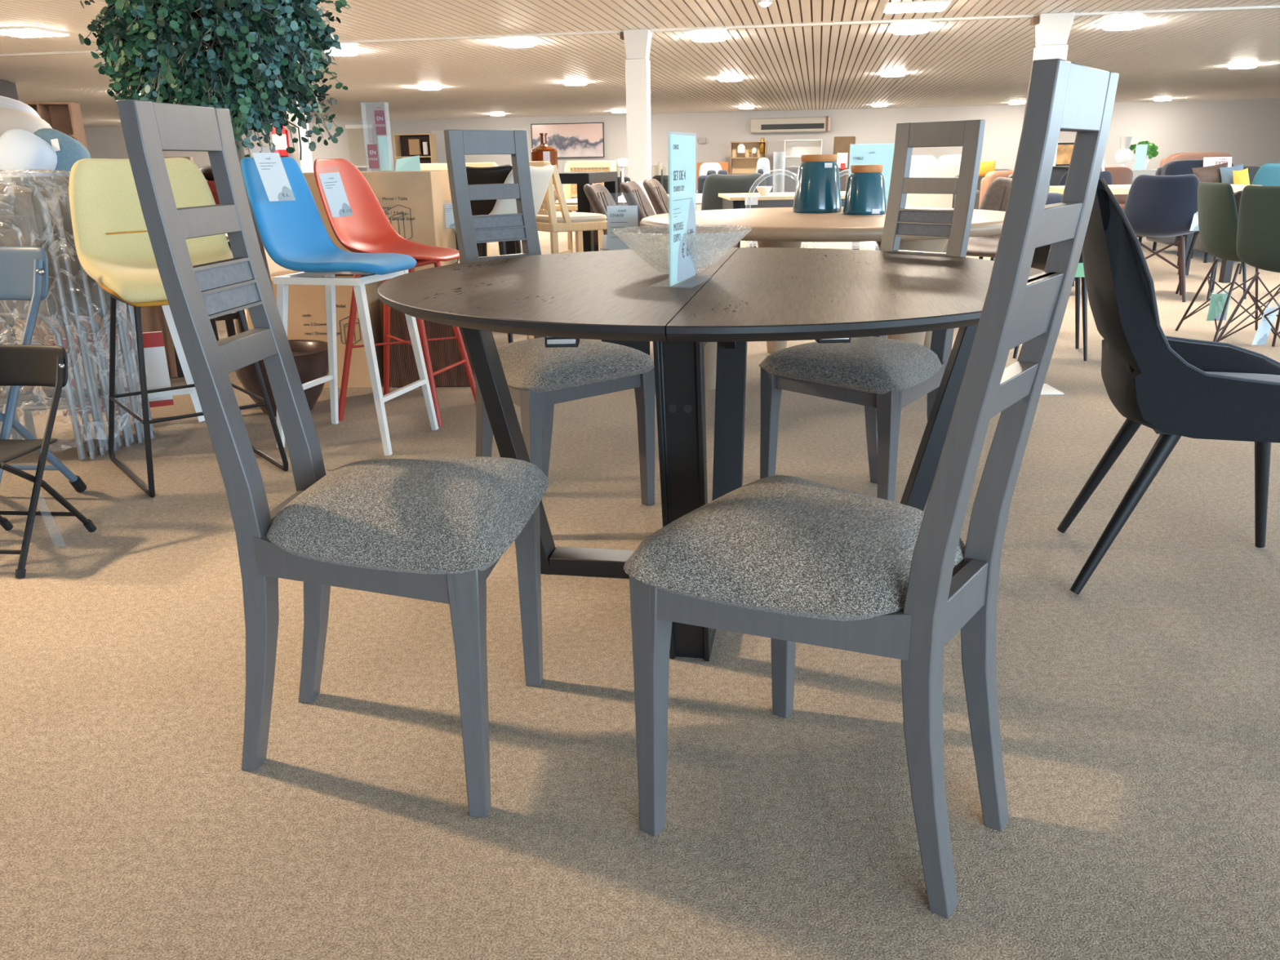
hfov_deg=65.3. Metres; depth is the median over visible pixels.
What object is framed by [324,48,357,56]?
ceiling lamp
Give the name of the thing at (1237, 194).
dining chair
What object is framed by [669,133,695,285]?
sign holder
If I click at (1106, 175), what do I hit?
shell chair
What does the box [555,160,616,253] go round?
bar chair
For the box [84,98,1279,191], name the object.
wall
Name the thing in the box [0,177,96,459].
folded chair
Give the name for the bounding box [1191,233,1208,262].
sofa
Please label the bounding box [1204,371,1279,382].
seat cushion
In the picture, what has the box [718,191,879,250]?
dining table
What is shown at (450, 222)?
price tag
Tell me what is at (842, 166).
print
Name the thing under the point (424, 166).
bar chair
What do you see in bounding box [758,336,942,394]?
seat cushion
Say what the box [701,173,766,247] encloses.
armchair
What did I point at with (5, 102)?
pillow
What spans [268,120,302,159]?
fire extinguisher
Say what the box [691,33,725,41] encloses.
ceiling lamp
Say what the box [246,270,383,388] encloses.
cardboard box
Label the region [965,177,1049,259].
chair
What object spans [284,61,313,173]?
column
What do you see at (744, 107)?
ceiling lamp
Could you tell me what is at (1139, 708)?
floor
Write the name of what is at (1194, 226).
price tag
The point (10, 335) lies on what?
folded chair
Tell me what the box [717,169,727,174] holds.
cushion
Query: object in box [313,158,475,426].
bar stool
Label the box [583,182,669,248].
chair
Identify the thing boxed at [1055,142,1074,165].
wall picture
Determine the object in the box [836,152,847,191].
stand
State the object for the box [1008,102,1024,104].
ceiling lamp
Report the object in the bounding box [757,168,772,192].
sofa
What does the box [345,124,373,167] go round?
window blind
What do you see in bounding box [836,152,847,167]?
poster
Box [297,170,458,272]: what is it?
cardboard box
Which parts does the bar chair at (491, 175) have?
leg, leg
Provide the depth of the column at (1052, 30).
11.91 m
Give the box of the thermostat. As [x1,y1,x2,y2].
[697,137,705,143]
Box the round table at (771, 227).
[640,206,1005,402]
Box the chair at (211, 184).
[206,180,219,204]
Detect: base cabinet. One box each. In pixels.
[0,184,177,397]
[696,162,728,190]
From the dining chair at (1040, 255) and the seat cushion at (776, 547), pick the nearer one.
the seat cushion at (776, 547)
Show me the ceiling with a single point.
(1180, 56)
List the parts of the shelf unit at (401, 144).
panel, panel, panel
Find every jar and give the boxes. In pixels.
[751,147,756,153]
[792,154,841,213]
[843,164,885,214]
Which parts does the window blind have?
rail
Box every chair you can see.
[0,176,131,446]
[0,176,143,443]
[0,176,155,439]
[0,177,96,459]
[0,177,106,455]
[0,177,119,451]
[0,245,86,493]
[0,344,96,577]
[116,99,549,817]
[206,180,219,204]
[420,163,490,256]
[443,129,655,506]
[452,164,554,342]
[465,162,499,255]
[466,164,521,257]
[521,160,607,338]
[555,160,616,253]
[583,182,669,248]
[619,181,669,243]
[623,58,1119,919]
[626,180,656,239]
[642,178,669,214]
[698,162,721,176]
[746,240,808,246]
[756,157,769,173]
[758,120,985,502]
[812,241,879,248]
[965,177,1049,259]
[1012,244,1087,360]
[1057,170,1112,186]
[1123,173,1199,302]
[1146,159,1234,256]
[1174,182,1279,342]
[1175,190,1246,300]
[1215,185,1279,346]
[1238,163,1279,274]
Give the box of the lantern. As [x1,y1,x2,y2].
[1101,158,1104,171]
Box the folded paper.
[395,155,421,171]
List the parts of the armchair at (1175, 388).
leg, leg, leg plate, leg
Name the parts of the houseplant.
pot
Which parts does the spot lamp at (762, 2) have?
bulb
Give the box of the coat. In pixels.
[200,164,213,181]
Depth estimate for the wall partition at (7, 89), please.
18.39 m
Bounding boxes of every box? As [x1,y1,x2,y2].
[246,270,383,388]
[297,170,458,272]
[377,262,459,342]
[408,138,421,155]
[422,142,429,155]
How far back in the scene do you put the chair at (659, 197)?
7.24 m
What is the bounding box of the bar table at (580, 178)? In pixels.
[476,171,617,257]
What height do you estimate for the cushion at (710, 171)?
0.440 m
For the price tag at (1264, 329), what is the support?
hanging from the chair at (1258, 232)
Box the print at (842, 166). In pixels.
[840,163,845,168]
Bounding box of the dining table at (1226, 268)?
[1048,184,1250,286]
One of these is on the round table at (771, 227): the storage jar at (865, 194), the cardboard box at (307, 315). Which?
the storage jar at (865, 194)
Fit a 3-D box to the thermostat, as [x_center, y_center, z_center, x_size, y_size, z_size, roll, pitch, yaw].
[2.194,-12.009,35.312,0.260,0.180,0.050,2,18,9]
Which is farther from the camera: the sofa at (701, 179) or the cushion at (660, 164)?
the cushion at (660, 164)
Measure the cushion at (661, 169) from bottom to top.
0.482 m
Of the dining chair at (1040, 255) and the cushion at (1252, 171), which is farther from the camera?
the cushion at (1252, 171)
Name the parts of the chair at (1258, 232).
leg, leg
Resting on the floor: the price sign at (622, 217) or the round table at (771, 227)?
the round table at (771, 227)
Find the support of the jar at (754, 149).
on the shelf unit at (745, 163)
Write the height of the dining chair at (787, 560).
1.094 m
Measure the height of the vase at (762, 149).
0.500 m
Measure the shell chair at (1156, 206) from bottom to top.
0.862 m
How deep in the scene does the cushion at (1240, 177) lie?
9.10 m
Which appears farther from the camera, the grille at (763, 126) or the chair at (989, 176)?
the grille at (763, 126)
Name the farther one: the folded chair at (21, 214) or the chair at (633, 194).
the chair at (633, 194)
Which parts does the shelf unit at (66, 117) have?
panel, panel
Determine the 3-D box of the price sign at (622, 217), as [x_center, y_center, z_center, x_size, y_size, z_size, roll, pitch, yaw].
[-0.089,-1.356,5.235,0.175,0.290,0.060,-2,18,-3]
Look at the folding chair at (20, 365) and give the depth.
2.74 m
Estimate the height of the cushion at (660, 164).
0.564 m
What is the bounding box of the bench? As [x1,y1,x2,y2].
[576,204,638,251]
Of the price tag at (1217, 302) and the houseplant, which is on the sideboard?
the houseplant
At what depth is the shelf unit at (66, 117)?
16.69 m
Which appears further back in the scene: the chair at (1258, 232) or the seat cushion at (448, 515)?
the chair at (1258, 232)
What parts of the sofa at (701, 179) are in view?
backrest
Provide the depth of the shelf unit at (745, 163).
34.29 m
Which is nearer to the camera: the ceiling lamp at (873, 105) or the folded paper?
the folded paper
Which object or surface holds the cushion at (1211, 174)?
on the sofa at (1198, 246)
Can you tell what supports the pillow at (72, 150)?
on the base cabinet at (153, 318)
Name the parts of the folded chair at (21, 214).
backrest, seat, leg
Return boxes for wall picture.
[530,122,604,158]
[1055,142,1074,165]
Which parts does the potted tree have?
pot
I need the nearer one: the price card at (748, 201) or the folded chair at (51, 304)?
the folded chair at (51, 304)
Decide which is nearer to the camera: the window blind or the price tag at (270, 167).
the price tag at (270, 167)
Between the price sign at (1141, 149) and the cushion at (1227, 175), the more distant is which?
the price sign at (1141, 149)
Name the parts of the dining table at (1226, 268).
leg, leg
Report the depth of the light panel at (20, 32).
11.90 m
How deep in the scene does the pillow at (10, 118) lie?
4.49 m
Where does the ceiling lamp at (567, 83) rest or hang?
attached to the ceiling
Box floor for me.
[0,189,1279,959]
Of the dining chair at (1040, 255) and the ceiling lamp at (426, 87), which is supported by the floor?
the dining chair at (1040, 255)
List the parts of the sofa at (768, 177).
backrest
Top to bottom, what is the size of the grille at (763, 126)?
0.170 m
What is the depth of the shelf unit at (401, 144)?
28.21 m
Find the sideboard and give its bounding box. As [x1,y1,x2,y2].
[1131,168,1156,182]
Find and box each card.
[601,235,608,248]
[745,197,757,204]
[1075,262,1084,277]
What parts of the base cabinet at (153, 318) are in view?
door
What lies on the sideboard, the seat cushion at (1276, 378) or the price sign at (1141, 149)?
the price sign at (1141, 149)
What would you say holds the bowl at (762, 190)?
on the dining table at (730, 201)
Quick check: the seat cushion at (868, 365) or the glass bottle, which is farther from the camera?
the glass bottle
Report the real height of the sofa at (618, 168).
1.013 m
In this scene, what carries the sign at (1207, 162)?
attached to the chair at (1175, 167)
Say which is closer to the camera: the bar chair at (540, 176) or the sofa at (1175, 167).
the bar chair at (540, 176)
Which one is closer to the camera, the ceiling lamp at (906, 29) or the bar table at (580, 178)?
the bar table at (580, 178)
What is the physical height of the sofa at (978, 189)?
0.830 m
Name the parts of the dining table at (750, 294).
leg, latch plate, leg, leg, latch plate, leg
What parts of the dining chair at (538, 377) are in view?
post, crest rail, moulding, moulding, moulding, rail, leg, post, rail, leg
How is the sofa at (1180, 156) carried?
on the floor
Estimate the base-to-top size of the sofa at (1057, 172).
0.890 m
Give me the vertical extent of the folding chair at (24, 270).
0.789 m
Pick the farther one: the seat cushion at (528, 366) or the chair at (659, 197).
the chair at (659, 197)
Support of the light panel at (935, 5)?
attached to the ceiling
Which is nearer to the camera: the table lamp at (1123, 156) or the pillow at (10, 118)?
the pillow at (10, 118)
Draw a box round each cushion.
[266,456,549,574]
[497,337,653,392]
[623,475,964,620]
[657,161,662,175]
[661,168,662,186]
[706,169,716,175]
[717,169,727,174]
[757,168,763,173]
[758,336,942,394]
[782,167,798,172]
[911,155,936,160]
[937,154,961,159]
[976,168,1012,191]
[978,160,995,176]
[983,170,1013,195]
[1045,192,1062,204]
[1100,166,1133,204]
[1119,204,1124,210]
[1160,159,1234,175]
[1165,151,1234,163]
[1191,162,1227,182]
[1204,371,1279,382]
[1219,164,1243,184]
[1232,168,1249,184]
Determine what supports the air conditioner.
attached to the wall at (1248, 131)
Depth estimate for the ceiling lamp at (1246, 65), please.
19.23 m
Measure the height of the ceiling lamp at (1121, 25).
0.058 m
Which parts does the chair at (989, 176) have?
backrest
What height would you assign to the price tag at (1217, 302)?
0.167 m
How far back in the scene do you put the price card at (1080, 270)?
4.93 m
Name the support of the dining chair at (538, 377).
on the floor
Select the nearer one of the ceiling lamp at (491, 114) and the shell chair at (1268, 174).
the shell chair at (1268, 174)
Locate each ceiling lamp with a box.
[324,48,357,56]
[418,85,440,89]
[490,113,504,115]
[501,40,534,47]
[564,81,586,85]
[612,110,626,112]
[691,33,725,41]
[719,76,742,81]
[739,106,753,109]
[871,104,887,106]
[880,72,905,76]
[892,26,928,34]
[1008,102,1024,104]
[1102,22,1142,31]
[1154,97,1171,101]
[1228,63,1256,69]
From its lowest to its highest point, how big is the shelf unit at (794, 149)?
1.613 m
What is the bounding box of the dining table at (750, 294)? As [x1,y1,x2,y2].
[377,247,1044,661]
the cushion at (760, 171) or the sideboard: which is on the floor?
the sideboard
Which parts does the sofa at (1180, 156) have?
backrest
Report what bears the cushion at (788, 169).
on the sofa at (785, 181)
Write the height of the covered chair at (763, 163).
1.029 m
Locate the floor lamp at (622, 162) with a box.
[616,157,627,204]
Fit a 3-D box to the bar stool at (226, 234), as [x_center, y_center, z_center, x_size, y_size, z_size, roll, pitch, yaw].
[-2.381,-1.052,5.636,0.375,0.652,0.355,-1,18,0]
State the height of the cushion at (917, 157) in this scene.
0.590 m
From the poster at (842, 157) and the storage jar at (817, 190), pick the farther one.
the poster at (842, 157)
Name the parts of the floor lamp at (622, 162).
lamp shade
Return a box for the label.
[50,138,60,151]
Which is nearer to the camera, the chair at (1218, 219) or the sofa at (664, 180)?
the chair at (1218, 219)
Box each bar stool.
[68,157,288,497]
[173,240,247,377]
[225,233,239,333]
[240,156,438,455]
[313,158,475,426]
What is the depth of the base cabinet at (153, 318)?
4.59 m
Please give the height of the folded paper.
0.070 m
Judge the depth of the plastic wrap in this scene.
3.45 m
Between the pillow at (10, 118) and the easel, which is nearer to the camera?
the easel
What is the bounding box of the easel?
[48,301,204,430]
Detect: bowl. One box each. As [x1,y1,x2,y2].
[612,224,751,274]
[755,186,772,195]
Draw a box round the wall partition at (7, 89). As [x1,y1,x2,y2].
[0,80,18,100]
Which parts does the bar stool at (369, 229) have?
leg, leg, cross rod, cross rod, leg, seat plate, leg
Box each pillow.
[0,95,40,118]
[0,107,52,137]
[0,128,57,191]
[33,128,90,186]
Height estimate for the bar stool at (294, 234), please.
1.037 m
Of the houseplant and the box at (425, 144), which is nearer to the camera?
the houseplant
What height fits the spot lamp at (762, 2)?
0.200 m
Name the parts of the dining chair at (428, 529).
crest rail, post, moulding, moulding, moulding, post, rail, rail, leg, rail, leg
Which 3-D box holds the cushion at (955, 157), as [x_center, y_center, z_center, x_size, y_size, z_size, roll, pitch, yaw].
[4.362,-4.216,13.882,0.480,0.590,0.220,-1,18,0]
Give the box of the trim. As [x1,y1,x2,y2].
[0,4,1279,57]
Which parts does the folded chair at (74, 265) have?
leg, backrest, seat, leg, leg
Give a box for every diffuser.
[490,114,504,115]
[612,111,626,112]
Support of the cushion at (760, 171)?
on the sofa at (768, 177)
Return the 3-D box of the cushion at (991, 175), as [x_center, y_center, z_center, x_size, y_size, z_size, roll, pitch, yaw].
[4.334,-3.472,11.868,0.470,0.400,0.220,-1,18,0]
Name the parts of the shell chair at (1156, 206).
leg, leg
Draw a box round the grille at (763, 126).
[760,123,824,129]
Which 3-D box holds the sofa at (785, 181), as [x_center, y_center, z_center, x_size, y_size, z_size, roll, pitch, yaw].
[2.567,-4.497,15.793,0.976,0.878,0.900,-1,18,0]
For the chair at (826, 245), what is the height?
0.938 m
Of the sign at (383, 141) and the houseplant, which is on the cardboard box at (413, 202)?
the sign at (383, 141)
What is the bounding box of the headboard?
[833,136,855,191]
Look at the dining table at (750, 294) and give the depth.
2.04 m
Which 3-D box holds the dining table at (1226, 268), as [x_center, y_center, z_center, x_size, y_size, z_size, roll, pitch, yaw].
[4.032,-2.010,8.144,1.500,0.750,0.800,-2,18,-3]
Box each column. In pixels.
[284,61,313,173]
[620,28,652,239]
[1030,12,1075,166]
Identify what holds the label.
attached to the pillow at (20, 148)
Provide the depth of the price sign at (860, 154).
5.16 m
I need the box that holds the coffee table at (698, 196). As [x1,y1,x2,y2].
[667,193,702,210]
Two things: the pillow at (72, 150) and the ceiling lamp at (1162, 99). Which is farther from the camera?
the ceiling lamp at (1162, 99)
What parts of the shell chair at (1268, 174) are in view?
leg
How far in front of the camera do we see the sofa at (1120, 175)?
11.42 m
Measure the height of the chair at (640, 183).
0.840 m
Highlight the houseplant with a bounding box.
[1128,140,1158,169]
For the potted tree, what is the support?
on the floor
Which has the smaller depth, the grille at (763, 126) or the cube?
the cube
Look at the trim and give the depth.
12.48 m
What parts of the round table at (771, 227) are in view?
leg, leg, leg, leg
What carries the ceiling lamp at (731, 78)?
attached to the ceiling
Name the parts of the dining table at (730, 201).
leg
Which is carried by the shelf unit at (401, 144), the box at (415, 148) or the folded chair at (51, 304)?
the box at (415, 148)
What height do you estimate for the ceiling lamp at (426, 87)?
0.058 m
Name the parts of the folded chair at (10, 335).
leg, leg, seat, leg, leg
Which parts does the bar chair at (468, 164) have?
rail, leg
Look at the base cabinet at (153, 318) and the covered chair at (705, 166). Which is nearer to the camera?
the base cabinet at (153, 318)
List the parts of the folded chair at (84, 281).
backrest, seat, leg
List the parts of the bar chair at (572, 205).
leg, rail, seat frame, cane panel, rail, leg, leg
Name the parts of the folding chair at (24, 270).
leg, backrest, leg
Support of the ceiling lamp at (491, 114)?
attached to the ceiling
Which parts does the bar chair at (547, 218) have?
leg, rail, rail, cane panel, leg, seat frame, leg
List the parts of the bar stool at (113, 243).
sled frame, sled frame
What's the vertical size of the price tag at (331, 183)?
0.190 m
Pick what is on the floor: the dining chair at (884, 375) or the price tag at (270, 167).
the dining chair at (884, 375)
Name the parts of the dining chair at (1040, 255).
leg, leg, leg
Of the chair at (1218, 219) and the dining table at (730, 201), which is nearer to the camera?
the chair at (1218, 219)
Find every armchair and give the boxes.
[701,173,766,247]
[1057,177,1279,594]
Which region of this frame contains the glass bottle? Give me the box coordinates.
[530,133,558,170]
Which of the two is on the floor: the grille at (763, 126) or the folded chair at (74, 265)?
the folded chair at (74, 265)
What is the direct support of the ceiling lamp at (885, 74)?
attached to the ceiling
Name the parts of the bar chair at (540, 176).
leg, leg, leg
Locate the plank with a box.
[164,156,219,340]
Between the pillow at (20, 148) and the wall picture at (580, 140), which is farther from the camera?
the wall picture at (580, 140)
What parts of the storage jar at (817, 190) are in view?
lid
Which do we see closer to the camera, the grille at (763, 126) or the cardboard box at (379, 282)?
the cardboard box at (379, 282)
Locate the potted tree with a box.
[78,0,351,416]
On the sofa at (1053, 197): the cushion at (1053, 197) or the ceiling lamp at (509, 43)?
the cushion at (1053, 197)
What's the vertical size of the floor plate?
0.006 m
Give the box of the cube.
[600,247,649,355]
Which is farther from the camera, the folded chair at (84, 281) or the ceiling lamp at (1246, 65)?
the ceiling lamp at (1246, 65)
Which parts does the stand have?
panel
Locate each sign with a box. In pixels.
[367,106,391,170]
[606,205,638,248]
[848,143,894,206]
[1133,144,1147,169]
[1203,156,1231,167]
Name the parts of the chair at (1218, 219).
leg, leg, leg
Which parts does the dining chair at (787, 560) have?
leg, rail, leg, rail, rail, post, post, moulding, crest rail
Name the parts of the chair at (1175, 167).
leg, backrest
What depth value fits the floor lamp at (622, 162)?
8.68 m
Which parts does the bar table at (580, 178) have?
leg, leg, leg, leg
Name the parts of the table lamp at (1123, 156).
globe, lamp shade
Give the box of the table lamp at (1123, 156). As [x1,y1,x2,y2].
[1115,136,1132,167]
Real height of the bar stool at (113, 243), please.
1.036 m
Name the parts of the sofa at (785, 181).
armrest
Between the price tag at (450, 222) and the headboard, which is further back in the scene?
the headboard
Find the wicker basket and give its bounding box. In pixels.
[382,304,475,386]
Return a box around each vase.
[737,142,745,153]
[759,137,765,153]
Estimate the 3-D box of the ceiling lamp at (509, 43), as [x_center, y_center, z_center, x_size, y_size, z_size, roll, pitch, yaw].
[-1.688,-6.024,13.782,0.464,0.058,0.464,-1,18,0]
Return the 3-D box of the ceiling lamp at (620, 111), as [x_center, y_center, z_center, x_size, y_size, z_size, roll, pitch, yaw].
[-0.691,-12.195,33.053,0.464,0.058,0.464,-1,18,0]
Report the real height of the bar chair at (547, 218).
1.010 m
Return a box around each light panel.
[0,26,71,37]
[882,0,951,13]
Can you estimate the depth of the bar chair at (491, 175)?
5.60 m
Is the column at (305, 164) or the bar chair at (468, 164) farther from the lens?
the column at (305, 164)
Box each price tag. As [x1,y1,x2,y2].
[252,152,295,201]
[318,172,352,217]
[444,203,455,227]
[1189,212,1199,231]
[1206,293,1230,320]
[1251,306,1279,345]
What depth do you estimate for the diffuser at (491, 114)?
33.59 m
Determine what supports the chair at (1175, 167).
on the floor
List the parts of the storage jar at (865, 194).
lid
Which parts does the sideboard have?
door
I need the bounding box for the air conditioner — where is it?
[750,115,831,133]
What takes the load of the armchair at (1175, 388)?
on the floor
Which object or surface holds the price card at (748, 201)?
attached to the dining table at (730, 201)
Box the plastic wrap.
[0,168,146,448]
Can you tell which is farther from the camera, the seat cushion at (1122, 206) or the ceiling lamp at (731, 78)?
the ceiling lamp at (731, 78)
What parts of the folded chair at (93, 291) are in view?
leg, leg, seat, leg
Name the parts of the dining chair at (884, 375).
leg, rail, post, leg, rail, moulding, moulding, moulding, crest rail, post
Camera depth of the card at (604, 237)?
5.33 m
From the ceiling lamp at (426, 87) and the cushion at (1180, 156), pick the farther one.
the ceiling lamp at (426, 87)
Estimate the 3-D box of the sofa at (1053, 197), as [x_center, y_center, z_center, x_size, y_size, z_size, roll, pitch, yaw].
[2.980,-1.786,7.528,0.500,0.730,0.500,-1,18,0]
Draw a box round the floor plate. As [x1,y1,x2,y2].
[1040,383,1063,395]
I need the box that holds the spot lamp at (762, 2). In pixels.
[757,0,773,6]
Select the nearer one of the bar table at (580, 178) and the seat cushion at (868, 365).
the seat cushion at (868, 365)
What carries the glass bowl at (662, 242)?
on the dining table at (750, 294)
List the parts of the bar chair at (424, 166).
rail, leg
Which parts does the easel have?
frame post, frame rail, frame post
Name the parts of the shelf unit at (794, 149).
panel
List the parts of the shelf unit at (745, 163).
panel, panel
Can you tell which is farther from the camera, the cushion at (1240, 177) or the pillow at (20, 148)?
the cushion at (1240, 177)
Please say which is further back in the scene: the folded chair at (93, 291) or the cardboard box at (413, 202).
the cardboard box at (413, 202)
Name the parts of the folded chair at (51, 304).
backrest, seat, leg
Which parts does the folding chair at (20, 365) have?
leg, seat, backrest, leg, leg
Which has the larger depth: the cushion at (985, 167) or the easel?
the cushion at (985, 167)
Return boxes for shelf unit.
[22,102,88,150]
[392,133,437,164]
[729,141,767,174]
[783,139,822,168]
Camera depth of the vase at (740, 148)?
33.95 m
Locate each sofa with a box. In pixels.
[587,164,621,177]
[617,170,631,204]
[651,161,668,178]
[652,168,669,194]
[695,169,727,193]
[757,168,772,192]
[772,167,798,192]
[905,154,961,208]
[951,168,1012,209]
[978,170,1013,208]
[990,192,1075,280]
[1008,166,1068,186]
[1100,166,1143,242]
[1160,151,1234,167]
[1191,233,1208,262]
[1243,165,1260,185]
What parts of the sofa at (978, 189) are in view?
armrest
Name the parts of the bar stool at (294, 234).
leg, leg, leg, leg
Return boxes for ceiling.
[0,0,1279,127]
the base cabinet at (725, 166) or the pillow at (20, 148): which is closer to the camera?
the pillow at (20, 148)
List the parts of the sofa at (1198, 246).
leg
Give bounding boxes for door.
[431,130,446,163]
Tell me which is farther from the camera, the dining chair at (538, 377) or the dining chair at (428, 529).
the dining chair at (538, 377)
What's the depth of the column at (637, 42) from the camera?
12.95 m
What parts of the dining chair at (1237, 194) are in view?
leg, leg, leg, leg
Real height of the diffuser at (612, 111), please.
0.046 m
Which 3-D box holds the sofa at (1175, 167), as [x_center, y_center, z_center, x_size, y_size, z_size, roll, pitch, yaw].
[5.799,-3.087,10.422,0.710,0.500,0.220,1,18,5]

